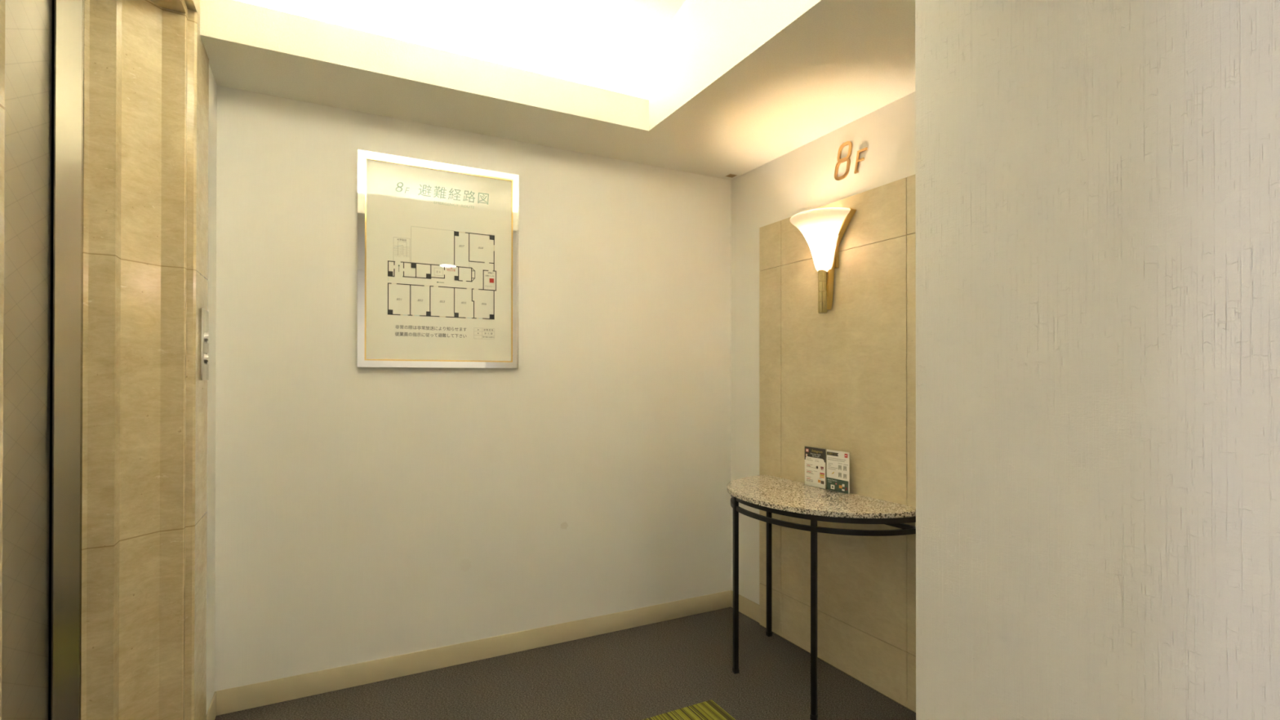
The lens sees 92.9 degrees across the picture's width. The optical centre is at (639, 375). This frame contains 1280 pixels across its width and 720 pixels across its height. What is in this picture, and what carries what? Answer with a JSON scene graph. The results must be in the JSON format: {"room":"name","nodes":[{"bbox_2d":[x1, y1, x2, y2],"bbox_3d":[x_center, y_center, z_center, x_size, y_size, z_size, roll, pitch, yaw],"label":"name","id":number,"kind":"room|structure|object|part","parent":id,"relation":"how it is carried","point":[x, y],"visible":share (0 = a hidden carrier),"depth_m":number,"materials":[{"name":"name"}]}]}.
{"room":"lobby","nodes":[
{"label":"lobby","id":0,"kind":"room"},
{"bbox_2d":[206,64,217,714],"bbox_3d":[-1.202,-0.215,1.066,0.452,2.900,2.600,0,0,-28],"label":"wall","id":1,"kind":"structure","parent":0,"point":[212,134],"depth_m":2.14,"materials":[{"name":"paint"}]},
{"bbox_2d":[1,0,84,719],"bbox_3d":[-1.336,-0.065,1.159,0.182,2.600,1.370,0,0,-28],"label":"door","id":2,"kind":"structure","parent":1,"relation":"in","point":[43,300],"depth_m":1.50,"materials":[{"name":"metal"}]},
{"bbox_3d":[-1.271,0.077,1.182,0.046,2.316,0.920,0,0,-28],"label":"frame","id":3,"kind":"part","parent":2,"relation":"part of","materials":[{"name":"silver metal"}]},
{"bbox_2d":[0,0,208,719],"bbox_3d":[-1.192,-0.164,1.224,0.296,2.800,1.682,0,0,-28],"label":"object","id":4,"kind":"structure","parent":1,"relation":"attached to","point":[144,482],"depth_m":1.73,"materials":[{"name":"stone"}]},
{"bbox_2d":[200,307,209,380],"bbox_3d":[-1.400,-0.098,1.961,0.016,0.228,0.115,0,0,-28],"label":"plate","id":5,"kind":"object","parent":1,"relation":"attached to","point":[204,314],"visible":1,"depth_m":1.94,"materials":[{"name":"silver metal"}]},
{"bbox_2d":[206,691,216,719],"bbox_3d":[-1.499,1.195,2.124,0.006,0.089,0.206,0,0,-28],"label":"baseboard","id":6,"kind":"structure","parent":1,"relation":"attached to","point":[211,713],"depth_m":2.15,"materials":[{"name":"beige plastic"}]},
{"bbox_2d":[214,85,731,691],"bbox_3d":[-0.592,-0.207,2.784,2.640,2.900,0.116,0,0,-28],"label":"wall","id":7,"kind":"structure","parent":0,"point":[363,514],"depth_m":2.62,"materials":[{"name":"paint"}]},
{"bbox_2d":[356,149,519,368],"bbox_3d":[-0.837,-0.464,2.575,0.653,0.864,0.030,0,0,-28],"label":"framed piece","id":8,"kind":"object","parent":7,"relation":"attached to","point":[437,246],"visible":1,"depth_m":2.56,"materials":[{"name":"silver paper"}]},
{"bbox_2d":[216,590,731,715],"bbox_3d":[-0.527,1.198,2.744,2.295,0.089,0.006,0,0,-28],"label":"baseboard","id":9,"kind":"structure","parent":7,"relation":"attached to","point":[281,690],"depth_m":2.59,"materials":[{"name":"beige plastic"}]},
{"bbox_2d":[200,0,915,180],"bbox_3d":[-0.322,-1.315,0.626,9.400,0.502,4.200,0,0,-28],"label":"ceiling","id":10,"kind":"structure","parent":0,"point":[729,86],"depth_m":2.27,"materials":[{"name":"paint"}]},
{"bbox_2d":[235,0,685,94],"bbox_3d":[-0.418,-1.322,1.643,1.764,0.480,1.898,0,0,-28],"label":"ceiling light","id":11,"kind":"object","parent":10,"relation":"in","point":[603,44],"visible":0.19,"depth_m":2.39,"materials":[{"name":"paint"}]},
{"bbox_2d":[214,606,915,719],"bbox_3d":[-0.325,1.264,0.615,9.400,0.060,4.200,0,0,-28],"label":"floor","id":12,"kind":"structure","parent":0,"point":[643,672],"depth_m":2.44,"materials":[{"name":"carpet"}]},
{"bbox_2d":[643,699,735,719],"bbox_3d":[0.210,1.237,1.793,0.597,0.006,0.875,0,0,-28],"label":"floor mat","id":13,"kind":"object","parent":12,"relation":"on","point":[708,709],"visible":1,"depth_m":2.22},
{"bbox_2d":[726,474,915,719],"bbox_3d":[0.641,0.865,2.476,0.434,0.757,0.925,0,0,-28],"label":"console table","id":14,"kind":"object","parent":12,"relation":"on","point":[770,494],"visible":0.94,"depth_m":2.31,"materials":[{"name":"stone"}]},
{"bbox_3d":[0.401,0.874,2.544,0.022,0.739,0.022,0,0,-15],"label":"leg","id":15,"kind":"part","parent":14,"relation":"part of","materials":[{"name":"black metal"}]},
{"bbox_3d":[0.617,0.875,2.908,0.022,0.739,0.022,0,0,-28],"label":"leg","id":16,"kind":"part","parent":14,"relation":"part of","materials":[{"name":"black metal"}]},
{"bbox_3d":[0.629,0.872,2.197,0.022,0.739,0.022,0,0,37],"label":"leg","id":17,"kind":"part","parent":14,"relation":"part of","materials":[{"name":"black metal"}]},
{"bbox_3d":[0.632,0.556,2.475,0.397,0.018,0.883,0,0,-28],"label":"apron rail","id":18,"kind":"part","parent":14,"relation":"part of","materials":[{"name":"black metal"}]},
{"bbox_3d":[0.632,0.514,2.475,0.397,0.020,0.883,0,0,-28],"label":"apron rail","id":19,"kind":"part","parent":14,"relation":"part of","materials":[{"name":"black metal"}]},
{"bbox_3d":[0.800,0.399,2.592,0.043,0.175,0.267,0,0,-28],"label":"stand","id":20,"kind":"object","parent":14,"relation":"on","visible":0},
{"bbox_2d":[804,446,825,488],"bbox_3d":[0.761,0.400,2.645,0.001,0.170,0.126,0,0,-28],"label":"leaflet","id":21,"kind":"object","parent":20,"relation":"in","point":[815,458],"visible":1,"depth_m":2.64,"materials":[{"name":"white"}]},
{"bbox_2d":[826,448,849,494],"bbox_3d":[0.822,0.399,2.528,0.001,0.170,0.125,0,0,-28],"label":"leaflet","id":22,"kind":"object","parent":20,"relation":"in","point":[837,462],"visible":1,"depth_m":2.52,"materials":[{"name":"white"}]},
{"bbox_2d":[730,91,915,604],"bbox_3d":[0.942,0.094,2.554,0.128,2.300,1.707,0,0,-28],"label":"wall","id":23,"kind":"structure","parent":0,"point":[801,180],"depth_m":3.03,"materials":[{"name":"paint"}]},
{"bbox_2d":[730,591,759,622],"bbox_3d":[0.550,1.201,3.157,0.006,0.089,0.256,0,0,-28],"label":"baseboard","id":24,"kind":"structure","parent":23,"relation":"attached to","point":[748,607],"depth_m":3.13,"materials":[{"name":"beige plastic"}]},
{"bbox_2d":[759,174,915,712],"bbox_3d":[0.905,0.252,2.465,0.020,1.983,1.299,0,0,-28],"label":"wall panel","id":25,"kind":"object","parent":23,"relation":"attached to","point":[843,378],"visible":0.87,"depth_m":2.50,"materials":[{"name":"beige stone"}]},
{"bbox_2d":[790,207,856,313],"bbox_3d":[0.741,-0.472,2.570,0.179,0.414,0.304,0,0,-28],"label":"wall sconce","id":26,"kind":"object","parent":25,"relation":"attached to","point":[823,229],"visible":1,"depth_m":2.54,"materials":[{"name":"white glass"}]},
{"bbox_3d":[0.726,-0.559,2.563,0.147,0.239,0.293,0,0,-28],"label":"lamp shade","id":27,"kind":"part","parent":26,"relation":"part of","materials":[{"name":"white glass"}]},
{"bbox_3d":[0.777,-0.355,2.589,0.038,0.182,0.039,0,0,-28],"label":"fluted stem","id":28,"kind":"part","parent":26,"relation":"part of","materials":[{"name":"gold metal"}]},
{"bbox_3d":[0.794,-0.557,2.598,0.003,0.236,0.290,0,0,-28],"label":"plate","id":29,"kind":"part","parent":26,"relation":"part of","materials":[{"name":"gold metal"}]},
{"bbox_3d":[0.814,-0.505,2.608,0.014,0.103,0.092,0,0,-28],"label":"wall plate","id":30,"kind":"part","parent":26,"relation":"part of","materials":[{"name":"gold metal"}]},
{"bbox_3d":[0.835,-0.482,2.530,0.029,0.393,0.146,0,0,-28],"label":"arm","id":31,"kind":"part","parent":26,"relation":"part of","materials":[{"name":"gold metal"}]},
{"bbox_2d":[834,141,867,180],"bbox_3d":[0.877,-0.906,2.537,0.007,0.149,0.176,0,0,-28],"label":"number sign","id":32,"kind":"object","parent":23,"relation":"attached to","point":[846,158],"depth_m":2.55,"materials":[{"name":"brown metal"}]},
{"bbox_2d":[915,0,1279,719],"bbox_3d":[1.245,0.088,1.210,0.834,2.300,0.957,0,0,-28],"label":"wall","id":33,"kind":"structure","parent":0,"point":[1097,182],"depth_m":1.11,"materials":[{"name":"paint"}]}
]}

